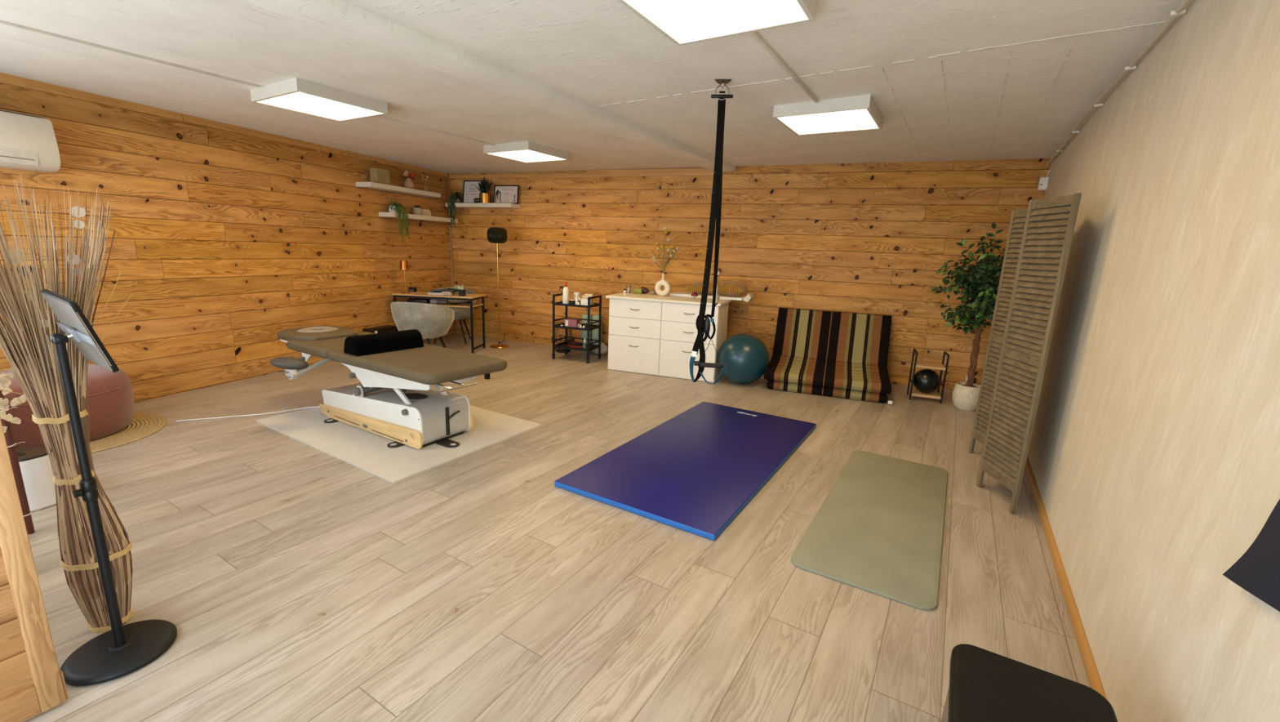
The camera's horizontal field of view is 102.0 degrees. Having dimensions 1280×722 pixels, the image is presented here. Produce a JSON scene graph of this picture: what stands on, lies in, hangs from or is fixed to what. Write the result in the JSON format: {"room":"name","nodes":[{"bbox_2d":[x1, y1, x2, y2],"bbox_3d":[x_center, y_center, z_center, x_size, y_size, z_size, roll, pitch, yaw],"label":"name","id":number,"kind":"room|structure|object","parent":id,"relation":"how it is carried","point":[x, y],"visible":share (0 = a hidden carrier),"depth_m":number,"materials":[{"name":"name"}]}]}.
{"room":"physiotherapy room","nodes":[
{"label":"physiotherapy room","id":0,"kind":"room"},
{"bbox_2d":[0,82,453,402],"bbox_3d":[-4.045,-1.109,5.101,0.122,2.620,6.800,6,13,18],"label":"wall","id":1,"kind":"structure","parent":0,"point":[224,242],"depth_m":4.91,"materials":[{"name":"brown wood"}]},
{"bbox_2d":[0,109,60,172],"bbox_3d":[-4.392,-1.473,3.348,0.209,0.364,0.840,6,13,18],"label":"air conditioner","id":2,"kind":"object","parent":1,"relation":"attached to","point":[28,142],"visible":1,"depth_m":3.58,"materials":[{"name":"white plastic"}]},
{"bbox_2d":[0,109,43,117],"bbox_3d":[-4.399,-1.648,3.304,0.135,0.004,0.800,6,13,18],"label":"grille","id":3,"kind":"object","parent":2,"relation":"attached to","point":[15,113],"depth_m":3.53,"materials":[{"name":"grey plastic"}]},
{"bbox_2d":[0,72,447,177],"bbox_3d":[-3.962,-2.189,4.772,0.018,0.065,6.550,6,13,18],"label":"trim","id":4,"kind":"structure","parent":1,"relation":"attached to","point":[6,78],"depth_m":4.53,"materials":[{"name":"brown wood"}]},
{"bbox_2d":[355,182,440,197],"bbox_3d":[-3.162,-2.264,6.873,0.235,0.056,1.250,6,13,18],"label":"floating shelf","id":5,"kind":"object","parent":1,"relation":"attached to","point":[373,185],"visible":1,"depth_m":6.70,"materials":[{"name":"white laminate"}]},
{"bbox_2d":[369,167,390,184],"bbox_3d":[-3.268,-2.315,6.517,0.111,0.185,0.212,6,13,18],"label":"box","id":6,"kind":"object","parent":5,"relation":"on","point":[380,175],"visible":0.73,"depth_m":6.45,"materials":[{"name":"beige cardboard"}]},
{"bbox_2d":[401,170,417,188],"bbox_3d":[-3.123,-2.433,6.966,0.204,0.236,0.250,2,12,0],"label":"bud vase","id":7,"kind":"object","parent":5,"relation":"on","point":[408,183],"visible":0.98,"depth_m":6.93,"materials":[{"name":"ceramic"}]},
{"bbox_2d":[378,212,457,222],"bbox_3d":[-3.064,-2.006,7.262,0.235,0.057,1.280,6,13,18],"label":"floating shelf","id":8,"kind":"object","parent":1,"relation":"attached to","point":[411,216],"visible":0.96,"depth_m":7.11,"materials":[{"name":"white laminate"}]},
{"bbox_2d":[386,198,410,240],"bbox_3d":[-3.193,-1.850,6.797,0.265,0.545,0.268,7,13,21],"label":"plant","id":9,"kind":"object","parent":8,"relation":"on","point":[392,208],"visible":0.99,"depth_m":6.74,"materials":[{"name":"green plant"}]},
{"bbox_2d":[413,204,422,214],"bbox_3d":[-3.086,-2.094,7.188,0.123,0.142,0.124,6,13,18],"label":"succulent pot","id":10,"kind":"object","parent":8,"relation":"on","point":[417,210],"visible":0.95,"depth_m":7.15,"materials":[{"name":"ceramic"}]},
{"bbox_2d":[422,208,431,216],"bbox_3d":[-3.050,-2.106,7.364,0.066,0.094,0.185,6,13,18],"label":"greeting card","id":11,"kind":"object","parent":8,"relation":"on","point":[425,212],"visible":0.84,"depth_m":7.36,"materials":[{"name":"beige paper"}]},
{"bbox_2d":[24,333,1089,721],"bbox_3d":[-1.107,0.483,4.642,7.855,0.080,7.750,9,14,30],"label":"floor","id":12,"kind":"structure","parent":0,"point":[296,581],"depth_m":2.31,"materials":[{"name":"brown wood"}]},
{"bbox_2d":[0,368,40,534],"bbox_3d":[-2.912,0.172,2.371,0.061,1.350,0.038,-6,14,-33],"label":"stand","id":13,"kind":"object","parent":12,"relation":"on","point":[11,444],"visible":0.64,"depth_m":2.44,"materials":[{"name":"brown wood"}]},
{"bbox_2d":[0,417,68,721],"bbox_3d":[-1.901,0.065,1.164,0.034,2.118,0.566,9,14,30],"label":"wooden post","id":14,"kind":"object","parent":12,"relation":"on","point":[32,682],"visible":1,"depth_m":1.51,"materials":[{"name":"brown wood"}]},
{"bbox_2d":[16,445,56,511],"bbox_3d":[-3.241,0.621,2.747,0.250,0.290,0.190,7,13,21],"label":"pedal bin","id":15,"kind":"object","parent":12,"relation":"on","point":[34,461],"visible":0.49,"depth_m":2.70,"materials":[{"name":"white plastic"}]},
{"bbox_2d":[0,175,133,633],"bbox_3d":[-1.973,0.211,1.776,0.418,1.605,0.423,8,13,25],"label":"bundle","id":16,"kind":"object","parent":12,"relation":"on","point":[31,354],"visible":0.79,"depth_m":1.74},
{"bbox_2d":[0,372,27,432],"bbox_3d":[-2.325,0.129,1.895,0.045,0.262,0.153,9,14,30],"label":"garland","id":17,"kind":"object","parent":16,"relation":"hanging from","point":[5,380],"visible":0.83,"depth_m":1.90,"materials":[{"name":"beige plant"}]},
{"bbox_2d":[49,333,177,685],"bbox_3d":[-1.793,0.468,1.696,0.292,1.134,0.292,9,14,30],"label":"tablet stand","id":18,"kind":"object","parent":12,"relation":"on","point":[121,651],"visible":0.98,"depth_m":1.73,"materials":[{"name":"black plastic"}]},
{"bbox_2d":[40,288,119,372],"bbox_3d":[-1.739,-0.090,1.612,0.210,0.261,0.098,7,13,22],"label":"tablet","id":19,"kind":"object","parent":18,"relation":"attached to","point":[72,318],"visible":1,"depth_m":1.58,"materials":[{"name":"black plastic"}]},
{"bbox_2d":[89,412,166,453],"bbox_3d":[-4.074,0.530,3.682,1.052,0.012,1.052,9,14,30],"label":"jute rug","id":20,"kind":"object","parent":12,"relation":"on","point":[142,424],"visible":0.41,"depth_m":3.78,"materials":[{"name":"beige wicker"}]},
{"bbox_2d":[0,364,133,448],"bbox_3d":[-4.128,0.301,3.636,0.828,0.452,0.828,9,14,30],"label":"armchair","id":21,"kind":"object","parent":20,"relation":"on","point":[110,397],"visible":0.44,"depth_m":3.59,"materials":[{"name":"fabric"}]},
{"bbox_2d":[176,406,319,421],"bbox_3d":[-3.089,0.417,4.301,1.180,0.043,0.126,-2,13,-21],"label":"power cable","id":22,"kind":"object","parent":12,"relation":"on","point":[307,406],"visible":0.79,"depth_m":4.22,"materials":[{"name":"white plastic"}]},
{"bbox_2d":[362,324,397,333],"bbox_3d":[-3.382,-0.275,6.775,0.182,0.335,0.400,6,13,18],"label":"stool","id":23,"kind":"object","parent":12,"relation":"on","point":[385,328],"visible":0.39,"depth_m":6.69,"materials":[{"name":"black plastic"}]},
{"bbox_2d":[255,404,542,483],"bbox_3d":[-1.944,0.503,4.183,1.864,0.012,1.328,9,14,30],"label":"area rug","id":24,"kind":"object","parent":12,"relation":"on","point":[369,451],"visible":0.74,"depth_m":3.79,"materials":[{"name":"beige fabric"}]},
{"bbox_2d":[269,325,506,448],"bbox_3d":[-2.116,0.183,4.051,2.351,0.657,0.901,9,14,30],"label":"table","id":25,"kind":"object","parent":24,"relation":"on","point":[393,399],"visible":0.84,"depth_m":3.83,"materials":[{"name":"brown leather"}]},
{"bbox_2d":[276,325,355,340],"bbox_3d":[-2.813,-0.232,4.528,0.565,0.070,0.499,9,14,30],"label":"cushion","id":26,"kind":"object","parent":25,"relation":"on","point":[314,332],"depth_m":4.41,"materials":[{"name":"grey leather"}]},
{"bbox_2d":[286,331,374,358],"bbox_3d":[-2.426,-0.140,4.309,0.644,0.075,0.689,9,14,30],"label":"cushion","id":27,"kind":"object","parent":25,"relation":"on","point":[320,346],"depth_m":4.13,"materials":[{"name":"beige leather"}]},
{"bbox_2d":[343,328,423,355],"bbox_3d":[-1.952,-0.152,3.967,0.190,0.130,0.540,10,15,33],"label":"bolster cushion","id":28,"kind":"object","parent":25,"relation":"on","point":[369,344],"visible":1,"depth_m":3.88,"materials":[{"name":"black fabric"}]},
{"bbox_2d":[327,342,506,384],"bbox_3d":[-1.642,-0.009,3.842,1.243,0.072,0.689,9,14,30],"label":"cushion","id":29,"kind":"object","parent":25,"relation":"on","point":[428,364],"depth_m":3.63,"materials":[{"name":"beige leather"}]},
{"bbox_2d":[391,301,454,347],"bbox_3d":[-2.580,-0.331,6.141,0.704,0.778,0.550,4,12,7],"label":"tub chair","id":30,"kind":"object","parent":12,"relation":"on","point":[432,321],"visible":0.81,"depth_m":5.90,"materials":[{"name":"grey fabric"}]},
{"bbox_2d":[391,291,485,353],"bbox_3d":[-2.738,-0.541,7.120,1.105,0.757,0.445,3,12,5],"label":"desk","id":31,"kind":"object","parent":12,"relation":"on","point":[471,297],"visible":0.62,"depth_m":6.89,"materials":[{"name":"brown wood"}]},
{"bbox_2d":[399,260,410,293],"bbox_3d":[-3.149,-1.126,6.939,0.120,0.432,0.120,3,12,5],"label":"table lamp","id":32,"kind":"object","parent":31,"relation":"on","point":[404,265],"visible":1,"depth_m":6.87,"materials":[{"name":"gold metal"}]},
{"bbox_2d":[406,297,430,303],"bbox_3d":[-2.981,-0.821,7.060,0.280,0.050,0.240,3,12,5],"label":"box","id":33,"kind":"object","parent":31,"relation":"on","point":[427,300],"visible":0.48,"depth_m":6.95,"materials":[{"name":"plastic"}]},
{"bbox_2d":[430,298,448,303],"bbox_3d":[-2.702,-0.801,6.977,0.230,0.064,0.064,3,12,5],"label":"box","id":34,"kind":"object","parent":31,"relation":"on","point":[432,300],"visible":0.94,"depth_m":6.95,"materials":[{"name":"grey cardboard"}]},
{"bbox_2d":[427,291,455,295],"bbox_3d":[-2.680,-0.920,7.009,0.306,0.034,0.222,3,12,2],"label":"paper stack","id":35,"kind":"object","parent":31,"relation":"on","point":[430,292],"visible":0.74,"depth_m":6.91,"materials":[{"name":"white paper"}]},
{"bbox_2d":[430,288,458,292],"bbox_3d":[-2.648,-0.961,7.020,0.335,0.040,0.200,2,12,1],"label":"binder","id":36,"kind":"object","parent":35,"relation":"on","point":[452,290],"visible":0.85,"depth_m":6.93,"materials":[{"name":"black plastic"}]},
{"bbox_2d":[402,301,483,307],"bbox_3d":[-2.723,-0.778,7.074,1.055,0.018,0.395,3,12,5],"label":"shelf","id":37,"kind":"object","parent":31,"relation":"attached to","point":[462,304],"depth_m":6.97,"materials":[{"name":"brown wood"}]},
{"bbox_2d":[457,284,465,296],"bbox_3d":[-2.367,-0.941,6.875,0.086,0.155,0.068,3,12,5],"label":"pencil cup","id":38,"kind":"object","parent":31,"relation":"on","point":[461,291],"visible":1,"depth_m":6.86,"materials":[{"name":"black metal"}]},
{"bbox_2d":[431,287,475,343],"bbox_3d":[-2.799,-0.682,7.731,0.704,0.778,0.550,0,12,-9],"label":"tub chair","id":39,"kind":"object","parent":12,"relation":"on","point":[460,313],"visible":0.38,"depth_m":7.64,"materials":[{"name":"grey fabric"}]},
{"bbox_2d":[486,226,508,348],"bbox_3d":[-2.001,-1.024,7.317,0.272,1.672,0.272,9,14,30],"label":"floor lamp","id":40,"kind":"object","parent":12,"relation":"on","point":[497,235],"visible":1,"depth_m":7.10,"materials":[{"name":"gold metal"}]},
{"bbox_2d":[551,318,574,352],"bbox_3d":[-1.081,-0.356,7.283,0.325,0.451,0.325,10,15,33],"label":"wicker basket","id":41,"kind":"object","parent":12,"relation":"on","point":[557,329],"visible":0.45,"depth_m":7.23,"materials":[{"name":"black wicker"}]},
{"bbox_2d":[551,293,601,363],"bbox_3d":[-0.825,-0.442,6.788,0.537,0.845,0.392,7,13,20],"label":"trolley","id":42,"kind":"object","parent":12,"relation":"on","point":[590,346],"visible":0.92,"depth_m":6.73,"materials":[{"name":"black metal"}]},
{"bbox_2d":[562,282,568,303],"bbox_3d":[-0.949,-0.863,6.629,0.080,0.284,0.079,7,13,20],"label":"pump bottle","id":43,"kind":"object","parent":42,"relation":"on","point":[566,290],"visible":0.94,"depth_m":6.60,"materials":[{"name":"white paint"}]},
{"bbox_2d":[564,317,579,327],"bbox_3d":[-0.888,-0.500,6.767,0.170,0.100,0.101,5,13,14],"label":"box","id":44,"kind":"object","parent":42,"relation":"on","point":[574,322],"visible":0.81,"depth_m":6.72,"materials":[{"name":"pink cardboard"}]},
{"bbox_2d":[554,322,599,330],"bbox_3d":[-0.826,-0.454,6.785,0.519,0.028,0.359,7,13,20],"label":"tray","id":45,"kind":"object","parent":42,"relation":"on","point":[593,326],"depth_m":6.66,"materials":[{"name":"black metal"}]},
{"bbox_2d":[554,341,599,351],"bbox_3d":[-0.836,-0.195,6.841,0.519,0.028,0.359,7,13,20],"label":"tray","id":46,"kind":"object","parent":42,"relation":"on","point":[564,344],"depth_m":6.81,"materials":[{"name":"black metal"}]},
{"bbox_2d":[554,300,600,307],"bbox_3d":[-0.815,-0.737,6.724,0.519,0.028,0.359,7,13,20],"label":"shelf","id":47,"kind":"object","parent":42,"relation":"on","point":[559,303],"depth_m":6.58,"materials":[{"name":"black metal"}]},
{"bbox_2d":[580,297,591,305],"bbox_3d":[-0.687,-0.745,6.556,0.100,0.102,0.091,7,13,20],"label":"tissue box","id":48,"kind":"object","parent":42,"relation":"on","point":[584,301],"visible":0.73,"depth_m":6.52,"materials":[{"name":"white cardboard"}]},
{"bbox_2d":[581,314,591,351],"bbox_3d":[-0.756,-0.393,7.325,0.136,0.530,0.136,7,13,20],"label":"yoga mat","id":49,"kind":"object","parent":12,"relation":"on","point":[584,316],"visible":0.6,"depth_m":7.26,"materials":[{"name":"green rubber"}]},
{"bbox_2d":[591,314,602,352],"bbox_3d":[-0.607,-0.382,7.297,0.136,0.530,0.136,7,13,20],"label":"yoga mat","id":50,"kind":"object","parent":12,"relation":"on","point":[595,331],"visible":0.52,"depth_m":7.23,"materials":[{"name":"green rubber"}]},
{"bbox_2d":[592,342,608,354],"bbox_3d":[-0.558,-0.174,7.182,0.245,0.175,0.142,7,13,20],"label":"bag","id":51,"kind":"object","parent":12,"relation":"on","point":[604,348],"visible":0.62,"depth_m":7.13,"materials":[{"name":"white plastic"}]},
{"bbox_2d":[605,292,731,382],"bbox_3d":[0.328,-0.317,6.276,1.380,0.902,0.623,7,13,20],"label":"dresser","id":52,"kind":"object","parent":12,"relation":"on","point":[655,334],"visible":0.97,"depth_m":6.03,"materials":[{"name":"white paint"}]},
{"bbox_2d":[654,273,670,295],"bbox_3d":[0.278,-0.929,6.316,0.196,0.272,0.060,7,13,20],"label":"ring vase","id":53,"kind":"object","parent":52,"relation":"on","point":[661,282],"visible":1,"depth_m":6.29,"materials":[{"name":"beige ceramic"}]},
{"bbox_2d":[651,226,681,273],"bbox_3d":[0.310,-1.326,6.222,0.364,0.542,0.163,7,13,20],"label":"flower bouquet","id":54,"kind":"object","parent":53,"relation":"in","point":[670,252],"visible":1,"depth_m":6.22,"materials":[{"name":"beige plant"}]},
{"bbox_2d":[605,292,731,306],"bbox_3d":[0.346,-0.744,6.189,1.380,0.030,0.614,7,13,20],"label":"countertop","id":55,"kind":"structure","parent":52,"relation":"on","point":[670,299],"depth_m":6.04,"materials":[{"name":"beige wood"}]},
{"bbox_2d":[669,291,754,302],"bbox_3d":[0.891,-0.819,6.406,1.000,0.105,0.360,7,13,20],"label":"tray","id":56,"kind":"object","parent":52,"relation":"on","point":[749,296],"visible":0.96,"depth_m":6.28,"materials":[{"name":"paint"}]},
{"bbox_2d":[688,282,713,293],"bbox_3d":[0.784,-0.905,6.452,0.330,0.144,0.240,6,13,17],"label":"cushion","id":57,"kind":"object","parent":56,"relation":"on","point":[697,286],"visible":0.63,"depth_m":6.37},
{"bbox_2d":[720,280,746,296],"bbox_3d":[1.109,-0.881,6.321,0.336,0.176,0.240,7,13,23],"label":"cushion","id":58,"kind":"object","parent":56,"relation":"on","point":[726,288],"visible":0.79,"depth_m":6.23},
{"bbox_2d":[715,271,719,301],"bbox_3d":[0.887,-0.858,5.953,0.072,0.330,0.071,7,13,20],"label":"glass bottle","id":59,"kind":"object","parent":52,"relation":"on","point":[717,291],"visible":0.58,"depth_m":5.93,"materials":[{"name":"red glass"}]},
{"bbox_2d":[554,401,816,540],"bbox_3d":[0.497,0.656,3.834,1.070,0.037,2.175,9,14,30],"label":"mat","id":60,"kind":"object","parent":12,"relation":"on","point":[695,471],"visible":1,"depth_m":3.46,"materials":[{"name":"blue plastic"}]},
{"bbox_2d":[717,333,768,383],"bbox_3d":[1.165,-0.026,5.860,0.572,0.570,0.572,9,14,30],"label":"exercise ball","id":61,"kind":"object","parent":12,"relation":"on","point":[744,357],"visible":0.98,"depth_m":5.65,"materials":[{"name":"teal rubber"}]},
{"bbox_2d":[764,307,892,404],"bbox_3d":[2.132,-0.104,5.810,1.288,0.812,1.004,7,13,20],"label":"futon sofa","id":62,"kind":"object","parent":12,"relation":"on","point":[832,353],"visible":1,"depth_m":5.93,"materials":[{"name":"fabric"}]},
{"bbox_2d":[766,379,887,402],"bbox_3d":[2.084,0.258,5.813,1.205,0.100,0.760,7,13,20],"label":"cushion","id":63,"kind":"object","parent":62,"relation":"on","point":[786,385],"depth_m":5.45,"materials":[{"name":"fabric"}]},
{"bbox_2d":[764,354,891,394],"bbox_3d":[2.061,0.129,5.729,1.260,0.173,0.721,7,13,20],"label":"seat cushion","id":64,"kind":"object","parent":62,"relation":"on","point":[818,371],"depth_m":5.59,"materials":[{"name":"fabric"}]},
{"bbox_2d":[772,307,891,367],"bbox_3d":[2.245,-0.271,6.109,1.260,0.603,0.313,7,13,20],"label":"backrest","id":65,"kind":"object","parent":62,"relation":"on","point":[832,335],"depth_m":6.07,"materials":[{"name":"fabric"}]},
{"bbox_2d":[791,450,947,610],"bbox_3d":[1.441,0.869,3.071,0.624,0.014,1.780,9,14,30],"label":"yoga mat","id":66,"kind":"object","parent":12,"relation":"on","point":[878,528],"visible":1,"depth_m":2.79,"materials":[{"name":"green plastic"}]},
{"bbox_2d":[906,348,949,403],"bbox_3d":[3.046,0.153,5.492,0.305,0.515,0.232,7,13,20],"label":"rack","id":67,"kind":"object","parent":12,"relation":"on","point":[934,394],"visible":0.99,"depth_m":5.45,"materials":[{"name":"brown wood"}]},
{"bbox_2d":[913,368,940,392],"bbox_3d":[3.042,0.211,5.504,0.257,0.256,0.257,10,14,31],"label":"ball","id":68,"kind":"object","parent":67,"relation":"on","point":[926,380],"visible":0.92,"depth_m":5.42,"materials":[{"name":"black rubber"}]},
{"bbox_2d":[931,222,1004,410],"bbox_3d":[3.282,-0.422,5.095,0.813,1.824,0.834,9,14,30],"label":"ficus tree","id":69,"kind":"object","parent":12,"relation":"on","point":[980,283],"visible":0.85,"depth_m":5.01,"materials":[{"name":"green plant"}]},
{"bbox_2d":[968,192,1081,514],"bbox_3d":[2.434,-0.079,3.363,0.186,1.820,1.058,9,14,27],"label":"folding screen","id":70,"kind":"object","parent":12,"relation":"on","point":[1040,236],"visible":1,"depth_m":3.07,"materials":[{"name":"brown wood"}]},
{"bbox_2d":[940,643,1117,721],"bbox_3d":[0.899,1.036,1.231,0.336,0.425,0.430,9,14,30],"label":"stool","id":71,"kind":"object","parent":12,"relation":"on","point":[985,685],"visible":1,"depth_m":1.27,"materials":[{"name":"black leather"}]},
{"bbox_2d":[0,0,1182,173],"bbox_3d":[-1.011,-2.051,4.096,7.855,0.191,7.750,9,14,30],"label":"ceiling","id":72,"kind":"structure","parent":0,"point":[595,53],"depth_m":3.13,"materials":[{"name":"paint"}]},
{"bbox_2d":[0,20,260,87],"bbox_3d":[-3.319,-1.736,2.620,0.020,0.012,2.460,9,14,30],"label":"trim","id":73,"kind":"structure","parent":72,"relation":"attached to","point":[1,21],"depth_m":3.04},
{"bbox_2d":[249,76,387,121],"bbox_3d":[-2.389,-1.941,3.880,0.650,0.085,0.650,9,14,30],"label":"ceiling light","id":74,"kind":"object","parent":72,"relation":"attached to","point":[295,94],"visible":1,"depth_m":3.80,"materials":[{"name":"white"}]},
{"bbox_2d":[265,91,373,116],"bbox_3d":[-2.389,-1.929,3.883,0.606,0.006,0.606,9,14,30],"label":"diffuser","id":75,"kind":"object","parent":74,"relation":"attached to","point":[299,101],"depth_m":3.87,"materials":[{"name":"white plastic"}]},
{"bbox_2d":[376,115,494,145],"bbox_3d":[-1.926,-2.166,4.856,0.015,0.014,1.480,9,14,30],"label":"trim","id":76,"kind":"structure","parent":72,"relation":"attached to","point":[380,116],"depth_m":4.83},
{"bbox_2d":[240,0,736,171],"bbox_3d":[-0.787,-1.895,3.597,0.425,0.170,6.800,9,14,30],"label":"ceiling beam","id":77,"kind":"structure","parent":72,"relation":"attached to","point":[342,19],"depth_m":2.96,"materials":[{"name":"paint"}]},
{"bbox_2d":[483,140,568,162],"bbox_3d":[-1.237,-2.285,5.681,0.650,0.085,0.650,9,14,30],"label":"ceiling light","id":78,"kind":"object","parent":72,"relation":"attached to","point":[526,151],"visible":1,"depth_m":5.57,"materials":[{"name":"white plastic"}]},
{"bbox_2d":[497,149,557,159],"bbox_3d":[-1.237,-2.274,5.684,0.606,0.006,0.606,9,14,30],"label":"diffuser","id":79,"kind":"object","parent":78,"relation":"attached to","point":[513,154],"depth_m":5.72,"materials":[{"name":"white plastic"}]},
{"bbox_2d":[617,0,817,45],"bbox_3d":[0.293,-1.471,2.069,0.650,0.085,0.650,9,14,30],"label":"ceiling light","id":80,"kind":"object","parent":72,"relation":"attached to","point":[683,22],"visible":1,"depth_m":2.22,"materials":[{"name":"white"}]},
{"bbox_2d":[634,0,804,36],"bbox_3d":[0.293,-1.460,2.071,0.606,0.006,0.606,9,14,30],"label":"diffuser","id":81,"kind":"object","parent":80,"relation":"attached to","point":[680,18],"depth_m":2.22,"materials":[{"name":"white plastic"}]},
{"bbox_2d":[715,79,731,99],"bbox_3d":[0.514,-1.687,3.226,0.102,0.118,0.040,3,12,6],"label":"ceiling hook","id":82,"kind":"object","parent":72,"relation":"attached to","point":[718,81],"visible":1,"depth_m":3.21,"materials":[{"name":"metal"}]},
{"bbox_2d":[689,91,733,384],"bbox_3d":[0.493,-0.759,3.423,0.238,1.883,0.048,4,12,10],"label":"trainer","id":83,"kind":"object","parent":82,"relation":"hanging from","point":[703,326],"visible":1,"depth_m":3.44,"materials":[{"name":"black fabric"}]},
{"bbox_2d":[750,31,818,102],"bbox_3d":[0.838,-1.672,2.957,0.021,0.025,1.440,9,14,30],"label":"trim","id":84,"kind":"structure","parent":72,"relation":"attached to","point":[757,35],"depth_m":2.87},
{"bbox_2d":[773,93,884,135],"bbox_3d":[1.410,-1.812,3.850,0.650,0.085,0.650,9,14,30],"label":"ceiling light","id":85,"kind":"object","parent":72,"relation":"attached to","point":[857,113],"visible":1,"depth_m":3.74,"materials":[{"name":"white plastic"}]},
{"bbox_2d":[782,108,876,130],"bbox_3d":[1.409,-1.801,3.853,0.606,0.006,0.606,9,14,30],"label":"diffuser","id":86,"kind":"object","parent":85,"relation":"attached to","point":[857,119],"depth_m":3.88,"materials":[{"name":"white plastic"}]},
{"bbox_2d":[599,22,1164,106],"bbox_3d":[1.003,-1.701,3.086,3.104,0.026,0.015,10,14,31],"label":"trim","id":87,"kind":"structure","parent":72,"relation":"attached to","point":[1162,23],"depth_m":2.95,"materials":[{"name":"paint"}]},
{"bbox_2d":[881,66,920,155],"bbox_3d":[2.203,-1.908,4.247,0.007,0.005,3.187,9,14,31],"label":"trim","id":88,"kind":"structure","parent":72,"relation":"attached to","point":[882,67],"depth_m":3.75,"materials":[{"name":"paint"}]},
{"bbox_2d":[940,58,953,155],"bbox_3d":[2.450,-1.869,4.101,0.008,0.005,3.181,9,14,31],"label":"trim","id":89,"kind":"structure","parent":72,"relation":"attached to","point":[940,59],"depth_m":3.29,"materials":[{"name":"paint"}]},
{"bbox_2d":[988,49,1011,156],"bbox_3d":[2.713,-1.827,3.943,0.008,0.005,3.187,9,14,31],"label":"trim","id":90,"kind":"structure","parent":72,"relation":"attached to","point":[1011,50],"depth_m":3.30,"materials":[{"name":"paint"}]},
{"bbox_2d":[1018,40,1075,155],"bbox_3d":[2.924,-1.793,3.814,0.008,0.005,3.186,9,14,31],"label":"trim","id":91,"kind":"structure","parent":72,"relation":"attached to","point":[1074,40],"depth_m":3.10,"materials":[{"name":"paint"}]},
{"bbox_2d":[936,21,1165,57],"bbox_3d":[1.933,-1.547,2.500,0.884,0.011,0.025,10,14,31],"label":"trim","id":92,"kind":"structure","parent":72,"relation":"attached to","point":[1161,22],"depth_m":2.46,"materials":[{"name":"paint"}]},
{"bbox_2d":[448,158,1050,390],"bbox_3d":[0.541,-1.320,6.888,7.950,2.620,0.121,7,13,20],"label":"wall","id":93,"kind":"structure","parent":0,"point":[866,237],"depth_m":6.39,"materials":[{"name":"brown wood"}]},
{"bbox_2d":[447,173,455,334],"bbox_3d":[-2.941,-1.624,8.093,0.028,2.450,0.028,7,13,20],"label":"trim","id":94,"kind":"structure","parent":93,"relation":"attached to","point":[448,179],"depth_m":8.05,"materials":[{"name":"brown wood"}]},
{"bbox_2d":[445,202,520,208],"bbox_3d":[-2.307,-2.278,7.601,1.145,0.057,0.240,7,13,20],"label":"floating shelf","id":95,"kind":"object","parent":93,"relation":"attached to","point":[458,205],"visible":0.97,"depth_m":7.48,"materials":[{"name":"white laminate"}]},
{"bbox_2d":[446,190,463,226],"bbox_3d":[-2.746,-2.256,7.721,0.217,0.540,0.220,7,13,20],"label":"hanging plant","id":96,"kind":"object","parent":95,"relation":"hanging from","point":[455,197],"visible":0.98,"depth_m":7.65,"materials":[{"name":"green plant"}]},
{"bbox_2d":[462,180,482,202],"bbox_3d":[-2.484,-2.504,7.682,0.330,0.335,0.060,7,13,20],"label":"framed certificate","id":97,"kind":"object","parent":95,"relation":"on","point":[470,191],"visible":0.84,"depth_m":7.69,"materials":[{"name":"paper"}]},
{"bbox_2d":[475,177,492,202],"bbox_3d":[-2.269,-2.488,7.533,0.270,0.383,0.158,7,13,20],"label":"agave","id":98,"kind":"object","parent":95,"relation":"on","point":[485,197],"visible":0.81,"depth_m":7.50,"materials":[{"name":"green plant"}]},
{"bbox_2d":[479,192,490,202],"bbox_3d":[-2.258,-2.369,7.553,0.162,0.142,0.158,7,13,20],"label":"ribbed pot","id":99,"kind":"object","parent":95,"relation":"on","point":[485,197],"depth_m":7.49,"materials":[{"name":"gold metal"}]},
{"bbox_2d":[493,185,519,204],"bbox_3d":[-1.934,-2.403,7.484,0.415,0.262,0.051,7,13,20],"label":"framed certificate","id":100,"kind":"object","parent":95,"relation":"on","point":[502,193],"visible":0.94,"depth_m":7.48,"materials":[{"name":"paper"}]},
{"bbox_2d":[448,168,713,178],"bbox_3d":[-0.974,-2.579,7.146,4.170,0.090,0.021,7,13,20],"label":"trim","id":101,"kind":"structure","parent":93,"relation":"attached to","point":[664,171],"depth_m":6.92,"materials":[{"name":"brown wood"}]},
{"bbox_2d":[1037,176,1048,190],"bbox_3d":[4.139,-1.814,5.300,0.067,0.130,0.090,-6,15,-34],"label":"detector","id":102,"kind":"object","parent":93,"relation":"attached to","point":[1042,184],"visible":0.73,"depth_m":5.28,"materials":[{"name":"white paint"}]},
{"bbox_2d":[1027,0,1279,721],"bbox_3d":[2.245,-0.285,2.382,0.120,2.620,7.670,9,14,30],"label":"wall","id":103,"kind":"structure","parent":0,"point":[1153,454],"depth_m":1.62,"materials":[{"name":"beige paint"}]},
{"bbox_2d":[1025,456,1106,698],"bbox_3d":[2.132,0.961,2.674,0.017,0.055,7.400,9,14,30],"label":"baseboard","id":104,"kind":"structure","parent":103,"relation":"attached to","point":[1093,677],"depth_m":2.25,"materials":[{"name":"brown wood"}]},
{"bbox_2d":[1045,0,1191,166],"bbox_3d":[2.192,-1.399,2.156,0.047,0.050,7.332,9,14,30],"label":"pipe","id":105,"kind":"object","parent":103,"relation":"attached to","point":[1180,11],"visible":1,"depth_m":2.62,"materials":[{"name":"paint"}]},
{"bbox_2d":[1222,498,1279,611],"bbox_3d":[1.085,0.238,0.739,0.025,0.596,0.777,9,14,30],"label":"cloth","id":106,"kind":"object","parent":103,"relation":"attached to","point":[1257,571],"visible":1,"depth_m":1.01,"materials":[{"name":"fabric"}]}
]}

